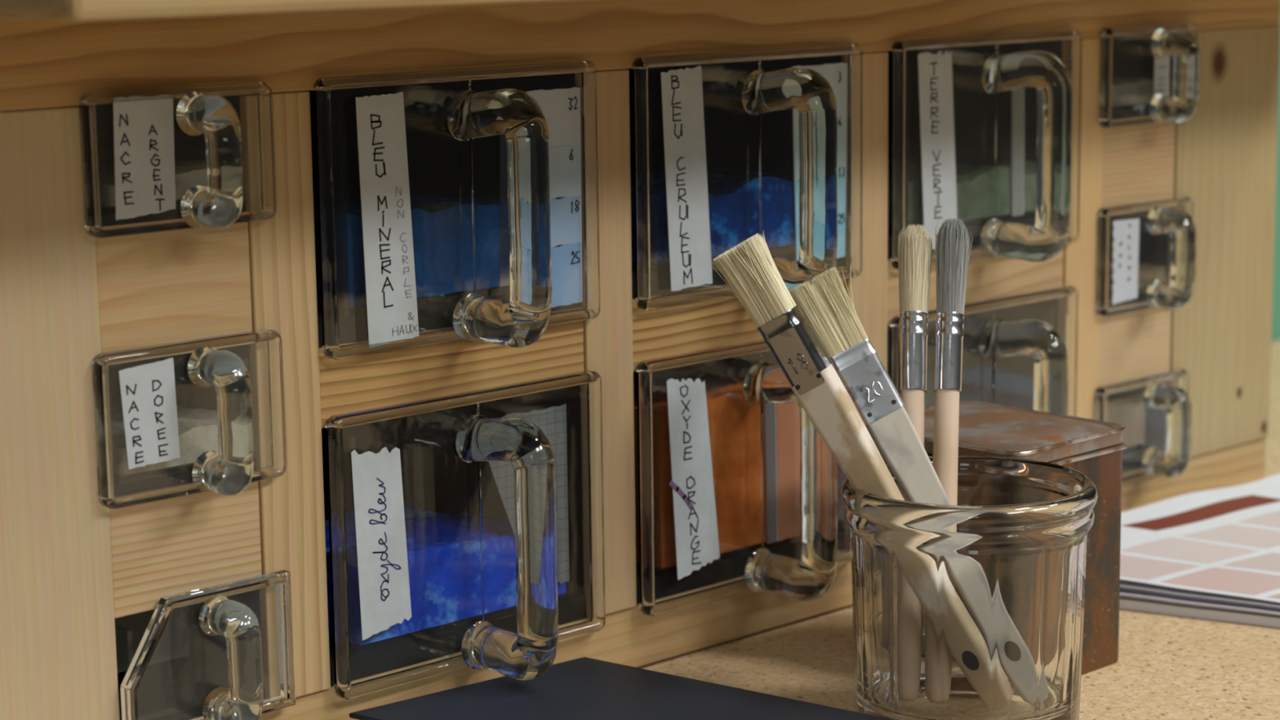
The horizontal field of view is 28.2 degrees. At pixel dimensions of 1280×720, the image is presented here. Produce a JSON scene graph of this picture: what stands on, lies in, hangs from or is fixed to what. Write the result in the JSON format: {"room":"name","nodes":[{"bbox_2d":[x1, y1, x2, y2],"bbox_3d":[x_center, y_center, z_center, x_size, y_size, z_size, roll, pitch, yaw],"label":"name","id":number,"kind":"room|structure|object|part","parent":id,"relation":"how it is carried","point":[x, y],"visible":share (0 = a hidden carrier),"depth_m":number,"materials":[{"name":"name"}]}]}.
{"room":"art studio","nodes":[
{"label":"art studio","id":0,"kind":"room"},
{"bbox_2d":[636,339,1279,719],"bbox_3d":[0.325,0.167,0.882,2.050,0.030,1.210,-10,13,-43],"label":"countertop","id":1,"kind":"structure","parent":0,"point":[1168,667],"depth_m":1.04,"materials":[{"name":"beige stone"}]},
{"bbox_2d":[0,0,1279,719],"bbox_3d":[0.028,-0.035,1.091,0.860,0.302,0.314,-10,13,-43],"label":"base cabinet","id":2,"kind":"object","parent":1,"relation":"on","point":[71,564],"visible":0.56,"depth_m":0.98,"materials":[{"name":"brown wood"}]},
{"bbox_3d":[-0.164,-0.025,0.873,0.062,0.044,0.017,-10,13,-43],"label":"rail","id":3,"kind":"part","parent":2,"relation":"part of","materials":[{"name":"brown wood"}]},
{"bbox_2d":[78,82,276,238],"bbox_3d":[-0.191,-0.074,0.895,0.074,0.048,0.156,-10,13,-43],"label":"drawer","id":4,"kind":"object","parent":2,"relation":"in","point":[143,176],"visible":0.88,"depth_m":0.84,"materials":[{"name":"clear glass"}]},
{"bbox_3d":[-0.202,-0.074,0.904,0.054,0.031,0.128,-10,13,-43],"label":"drawer","id":5,"kind":"part","parent":4,"relation":"part of","materials":[{"name":"clear glass"}]},
{"bbox_3d":[-0.142,-0.066,0.850,0.015,0.046,0.022,-10,13,-43],"label":"handle","id":6,"kind":"part","parent":4,"relation":"part of","materials":[{"name":"clear glass"}]},
{"bbox_3d":[-0.163,0.063,0.888,0.062,0.040,0.017,-10,13,-43],"label":"rail","id":7,"kind":"part","parent":2,"relation":"part of","materials":[{"name":"brown wood"}]},
{"bbox_2d":[92,328,286,509],"bbox_3d":[-0.190,0.014,0.910,0.074,0.053,0.156,-10,13,-43],"label":"drawer","id":8,"kind":"object","parent":2,"relation":"in","point":[144,428],"visible":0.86,"depth_m":0.86,"materials":[{"name":"clear glass"}]},
{"bbox_3d":[-0.141,0.022,0.865,0.015,0.051,0.022,-10,13,-43],"label":"handle","id":9,"kind":"part","parent":8,"relation":"part of","materials":[{"name":"clear glass"}]},
{"bbox_2d":[114,569,295,719],"bbox_3d":[-0.187,0.098,0.926,0.070,0.050,0.156,-10,13,-43],"label":"drawer","id":10,"kind":"object","parent":2,"relation":"in","point":[144,639],"visible":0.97,"depth_m":0.88,"materials":[{"name":"grey"}]},
{"bbox_3d":[-0.140,0.106,0.880,0.015,0.048,0.022,-10,13,-43],"label":"handle","id":11,"kind":"part","parent":10,"relation":"part of","materials":[{"name":"clear glass"}]},
{"bbox_2d":[0,0,593,22],"bbox_3d":[0.037,-0.173,1.078,0.830,0.025,0.314,-10,13,-43],"label":"shelf","id":12,"kind":"object","parent":2,"relation":"attached to","point":[11,11],"depth_m":0.76,"materials":[{"name":"brown wood"}]},
{"bbox_3d":[-0.074,0.001,0.964,0.130,0.030,0.017,-10,13,-43],"label":"rail","id":13,"kind":"part","parent":2,"relation":"part of","materials":[{"name":"brown wood"}]},
{"bbox_2d":[310,60,600,359],"bbox_3d":[-0.095,-0.062,0.977,0.132,0.102,0.176,-10,13,-43],"label":"drawer","id":14,"kind":"object","parent":2,"relation":"in","point":[383,249],"visible":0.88,"depth_m":0.93,"materials":[{"name":"grey"}]},
{"bbox_3d":[-0.112,-0.067,0.993,0.109,0.077,0.128,-10,13,-43],"label":"drawer","id":15,"kind":"part","parent":14,"relation":"part of","materials":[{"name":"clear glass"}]},
{"bbox_3d":[-0.065,-0.058,0.946,0.124,0.092,0.003,-10,13,-43],"label":"panel","id":16,"kind":"part","parent":14,"relation":"part of","materials":[{"name":"clear glass"}]},
{"bbox_3d":[-0.049,-0.051,0.930,0.019,0.096,0.042,-10,13,-43],"label":"handle","id":17,"kind":"part","parent":14,"relation":"part of","materials":[{"name":"clear glass"}]},
{"bbox_2d":[324,370,605,699],"bbox_3d":[-0.093,0.060,0.998,0.132,0.107,0.176,-10,13,-43],"label":"drawer","id":18,"kind":"object","parent":2,"relation":"in","point":[395,567],"visible":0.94,"depth_m":0.95,"materials":[{"name":"blue"}]},
{"bbox_3d":[-0.048,0.071,0.951,0.019,0.101,0.042,-10,13,-43],"label":"handle","id":19,"kind":"part","parent":18,"relation":"part of","materials":[{"name":"clear glass"}]},
{"bbox_3d":[0.030,-0.138,1.043,0.824,0.031,0.018,-10,13,-43],"label":"rail","id":20,"kind":"part","parent":2,"relation":"part of","materials":[{"name":"brown wood"}]},
{"bbox_3d":[0.037,-0.019,1.070,0.130,0.030,0.017,-10,13,-43],"label":"rail","id":21,"kind":"part","parent":2,"relation":"part of","materials":[{"name":"brown wood"}]},
{"bbox_2d":[633,339,851,616],"bbox_3d":[0.019,0.040,1.104,0.132,0.107,0.176,-10,13,-43],"label":"drawer","id":22,"kind":"object","parent":2,"relation":"in","point":[726,460],"visible":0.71,"depth_m":1.05,"materials":[{"name":"grey"}]},
{"bbox_3d":[0.064,0.051,1.057,0.019,0.101,0.042,-10,13,-43],"label":"handle","id":23,"kind":"part","parent":22,"relation":"part of","materials":[{"name":"clear glass"}]},
{"bbox_2d":[629,44,862,310],"bbox_3d":[0.017,-0.082,1.083,0.132,0.102,0.176,-10,13,-43],"label":"drawer","id":24,"kind":"object","parent":2,"relation":"in","point":[683,215],"visible":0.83,"depth_m":1.03,"materials":[{"name":"grey"}]},
{"bbox_3d":[0.000,-0.087,1.099,0.109,0.077,0.128,-10,13,-43],"label":"drawer","id":25,"kind":"part","parent":24,"relation":"part of","materials":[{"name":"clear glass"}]},
{"bbox_3d":[0.047,-0.077,1.052,0.124,0.092,0.003,-10,13,-43],"label":"panel","id":26,"kind":"part","parent":24,"relation":"part of","materials":[{"name":"clear glass"}]},
{"bbox_3d":[0.063,-0.071,1.036,0.019,0.096,0.042,-10,13,-43],"label":"handle","id":27,"kind":"part","parent":24,"relation":"part of","materials":[{"name":"clear glass"}]},
{"bbox_3d":[0.033,0.106,1.086,0.824,0.026,0.016,-10,13,-43],"label":"rail","id":28,"kind":"part","parent":2,"relation":"part of","materials":[{"name":"brown wood"}]},
{"bbox_3d":[0.150,-0.038,1.177,0.130,0.030,0.017,-10,13,-43],"label":"rail","id":29,"kind":"part","parent":2,"relation":"part of","materials":[{"name":"brown wood"}]},
{"bbox_2d":[887,285,1078,416],"bbox_3d":[0.131,0.021,1.211,0.132,0.107,0.176,-10,13,-43],"label":"drawer","id":30,"kind":"object","parent":2,"relation":"in","point":[1055,359],"visible":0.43,"depth_m":1.16,"materials":[{"name":"grey"}]},
{"bbox_3d":[0.177,0.031,1.163,0.019,0.101,0.042,-10,13,-43],"label":"handle","id":31,"kind":"part","parent":30,"relation":"part of","materials":[{"name":"clear glass"}]},
{"bbox_2d":[887,29,1082,269],"bbox_3d":[0.129,-0.102,1.190,0.132,0.102,0.176,-10,13,-43],"label":"drawer","id":32,"kind":"object","parent":2,"relation":"in","point":[992,196],"visible":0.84,"depth_m":1.13,"materials":[{"name":"grey"}]},
{"bbox_3d":[0.112,-0.107,1.206,0.109,0.077,0.128,-10,13,-43],"label":"drawer","id":33,"kind":"part","parent":32,"relation":"part of","materials":[{"name":"clear glass"}]},
{"bbox_3d":[0.160,-0.097,1.159,0.124,0.092,0.003,-10,13,-43],"label":"panel","id":34,"kind":"part","parent":32,"relation":"part of","materials":[{"name":"clear glass"}]},
{"bbox_3d":[0.175,-0.091,1.143,0.019,0.096,0.042,-10,13,-43],"label":"handle","id":35,"kind":"part","parent":32,"relation":"part of","materials":[{"name":"clear glass"}]},
{"bbox_3d":[0.240,-0.008,1.270,0.062,0.040,0.017,-10,13,-43],"label":"rail","id":36,"kind":"part","parent":2,"relation":"part of","materials":[{"name":"brown wood"}]},
{"bbox_3d":[0.239,-0.096,1.255,0.062,0.044,0.017,-10,13,-43],"label":"rail","id":37,"kind":"part","parent":2,"relation":"part of","materials":[{"name":"brown wood"}]},
{"bbox_2d":[1093,368,1191,481],"bbox_3d":[0.214,0.027,1.306,0.075,0.050,0.156,-10,13,-43],"label":"drawer","id":38,"kind":"object","parent":2,"relation":"in","point":[1127,411],"visible":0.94,"depth_m":1.26,"materials":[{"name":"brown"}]},
{"bbox_3d":[0.263,0.035,1.261,0.015,0.048,0.022,-10,13,-43],"label":"handle","id":39,"kind":"part","parent":38,"relation":"part of","materials":[{"name":"clear glass"}]},
{"bbox_2d":[1095,195,1195,316],"bbox_3d":[0.213,-0.057,1.292,0.075,0.053,0.156,-10,13,-43],"label":"drawer","id":40,"kind":"object","parent":2,"relation":"in","point":[1122,277],"visible":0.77,"depth_m":1.24,"materials":[{"name":"clear glass"}]},
{"bbox_3d":[0.262,-0.050,1.247,0.015,0.051,0.022,-10,13,-43],"label":"handle","id":41,"kind":"part","parent":40,"relation":"part of","materials":[{"name":"clear glass"}]},
{"bbox_2d":[1098,22,1199,128],"bbox_3d":[0.211,-0.145,1.277,0.075,0.048,0.156,-10,13,-43],"label":"drawer","id":42,"kind":"object","parent":2,"relation":"in","point":[1179,41],"visible":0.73,"depth_m":1.23,"materials":[{"name":"clear glass"}]},
{"bbox_3d":[0.201,-0.145,1.286,0.054,0.031,0.128,-10,13,-43],"label":"drawer","id":43,"kind":"part","parent":42,"relation":"part of","materials":[{"name":"clear glass"}]},
{"bbox_3d":[0.248,-0.139,1.239,0.067,0.040,0.003,-10,13,-43],"label":"panel","id":44,"kind":"part","parent":42,"relation":"part of","materials":[{"name":"clear glass"}]},
{"bbox_3d":[0.261,-0.137,1.232,0.015,0.046,0.022,-10,13,-43],"label":"handle","id":45,"kind":"part","parent":42,"relation":"part of","materials":[{"name":"clear glass"}]},
{"bbox_2d":[840,455,1097,719],"bbox_3d":[0.123,0.092,0.952,0.094,0.097,0.094,-10,13,-43],"label":"glass jar","id":46,"kind":"object","parent":1,"relation":"on","point":[972,609],"visible":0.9,"depth_m":0.92,"materials":[{"name":"clear glass"}]},
{"bbox_2d":[711,231,904,500],"bbox_3d":[0.082,0.040,0.936,0.112,0.177,0.018,1,10,11],"label":"brush","id":47,"kind":"object","parent":46,"relation":"in","point":[751,271],"visible":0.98,"depth_m":0.93,"materials":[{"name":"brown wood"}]},
{"bbox_3d":[0.098,0.067,0.935,0.016,0.141,0.011,-29,2,23],"label":"handle","id":48,"kind":"part","parent":47,"relation":"part of","materials":[{"name":"paint"}]},
{"bbox_2d":[788,266,951,505],"bbox_3d":[0.104,0.046,0.949,0.102,0.161,0.017,3,11,23],"label":"brush","id":49,"kind":"object","parent":46,"relation":"in","point":[826,307],"visible":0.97,"depth_m":0.95,"materials":[{"name":"brown wood"}]},
{"bbox_3d":[0.118,0.072,0.945,0.016,0.124,0.007,-28,-4,-5],"label":"handle","id":50,"kind":"part","parent":49,"relation":"part of","materials":[{"name":"beige wood"}]},
{"bbox_2d":[897,223,932,501],"bbox_3d":[0.102,0.037,0.963,0.013,0.172,0.079,1,10,9],"label":"brush","id":51,"kind":"object","parent":46,"relation":"in","point":[914,244],"visible":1,"depth_m":0.97,"materials":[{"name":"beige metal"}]},
{"bbox_3d":[0.101,0.068,0.955,0.011,0.123,0.011,2,-13,0],"label":"handle","id":52,"kind":"part","parent":51,"relation":"part of","materials":[{"name":"beige wood"}]},
{"bbox_2d":[932,217,973,505],"bbox_3d":[0.115,0.036,0.962,0.014,0.174,0.081,1,10,12],"label":"brush","id":53,"kind":"object","parent":46,"relation":"in","point":[952,249],"visible":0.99,"depth_m":0.96,"materials":[{"name":"beige wood"}]},
{"bbox_3d":[0.113,0.068,0.953,0.010,0.123,0.010,3,-12,0],"label":"handle","id":54,"kind":"part","parent":53,"relation":"part of","materials":[{"name":"beige wood"}]},
{"bbox_2d":[879,400,1127,675],"bbox_3d":[0.143,0.075,1.046,0.076,0.100,0.089,-10,13,-43],"label":"tin","id":55,"kind":"object","parent":1,"relation":"on","point":[1094,448],"visible":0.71,"depth_m":1.03,"materials":[{"name":"brown metal"}]},
{"bbox_3d":[0.143,0.029,1.039,0.074,0.008,0.087,-10,13,-43],"label":"lid","id":56,"kind":"part","parent":55,"relation":"part of","materials":[{"name":"brown metal"}]},
{"bbox_2d":[1119,597,1279,627],"bbox_3d":[0.409,0.093,1.201,0.435,0.006,0.318,-10,13,-43],"label":"paper sheet","id":57,"kind":"object","parent":1,"relation":"on","point":[1140,605],"visible":0.12,"depth_m":1.11,"materials":[{"name":"white paper"}]},
{"bbox_2d":[1119,595,1279,616],"bbox_3d":[0.409,0.089,1.201,0.435,0.002,0.318,-10,13,-43],"label":"paper sheet","id":58,"kind":"object","parent":57,"relation":"on","point":[1120,596],"visible":0.06,"depth_m":1.11,"materials":[{"name":"grey paper"}]},
{"bbox_2d":[1120,589,1279,614],"bbox_3d":[0.408,0.088,1.199,0.435,0.003,0.318,-10,13,-43],"label":"paper sheet","id":59,"kind":"object","parent":58,"relation":"on","point":[1126,593],"visible":0.09,"depth_m":1.11,"materials":[{"name":"white paper"}]},
{"bbox_2d":[1120,586,1279,609],"bbox_3d":[0.409,0.086,1.201,0.435,0.004,0.318,-10,13,-43],"label":"paper sheet","id":60,"kind":"object","parent":59,"relation":"on","point":[1121,588],"visible":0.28,"depth_m":1.11,"materials":[{"name":"grey paper"}]},
{"bbox_2d":[1120,579,1279,607],"bbox_3d":[0.409,0.085,1.199,0.435,0.005,0.318,-10,13,-43],"label":"paper sheet","id":61,"kind":"object","parent":60,"relation":"on","point":[1126,584],"visible":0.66,"depth_m":1.11,"materials":[{"name":"white paper"}]},
{"bbox_2d":[1120,473,1279,602],"bbox_3d":[0.407,0.082,1.200,0.435,0.009,0.318,-10,13,-43],"label":"chart","id":62,"kind":"object","parent":61,"relation":"on","point":[1226,540],"visible":0.84,"depth_m":1.19,"materials":[{"name":"white paper"}]},
{"bbox_3d":[-0.038,0.164,0.784,0.415,0.018,0.317,-10,13,-43],"label":"wooden board","id":63,"kind":"object","parent":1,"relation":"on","visible":0},
{"bbox_2d":[349,657,893,719],"bbox_3d":[0.051,0.136,0.878,0.313,0.002,0.106,6,12,36],"label":"sheet","id":64,"kind":"object","parent":63,"relation":"on","point":[584,688],"visible":1,"depth_m":0.94,"materials":[{"name":"paper"}]},
{"bbox_2d":[1271,24,1279,341],"bbox_3d":[0.388,-0.436,1.728,0.850,0.930,0.038,-10,13,-43],"label":"wall","id":65,"kind":"structure","parent":0,"point":[1276,286],"depth_m":1.83,"materials":[{"name":"green"}]}
]}

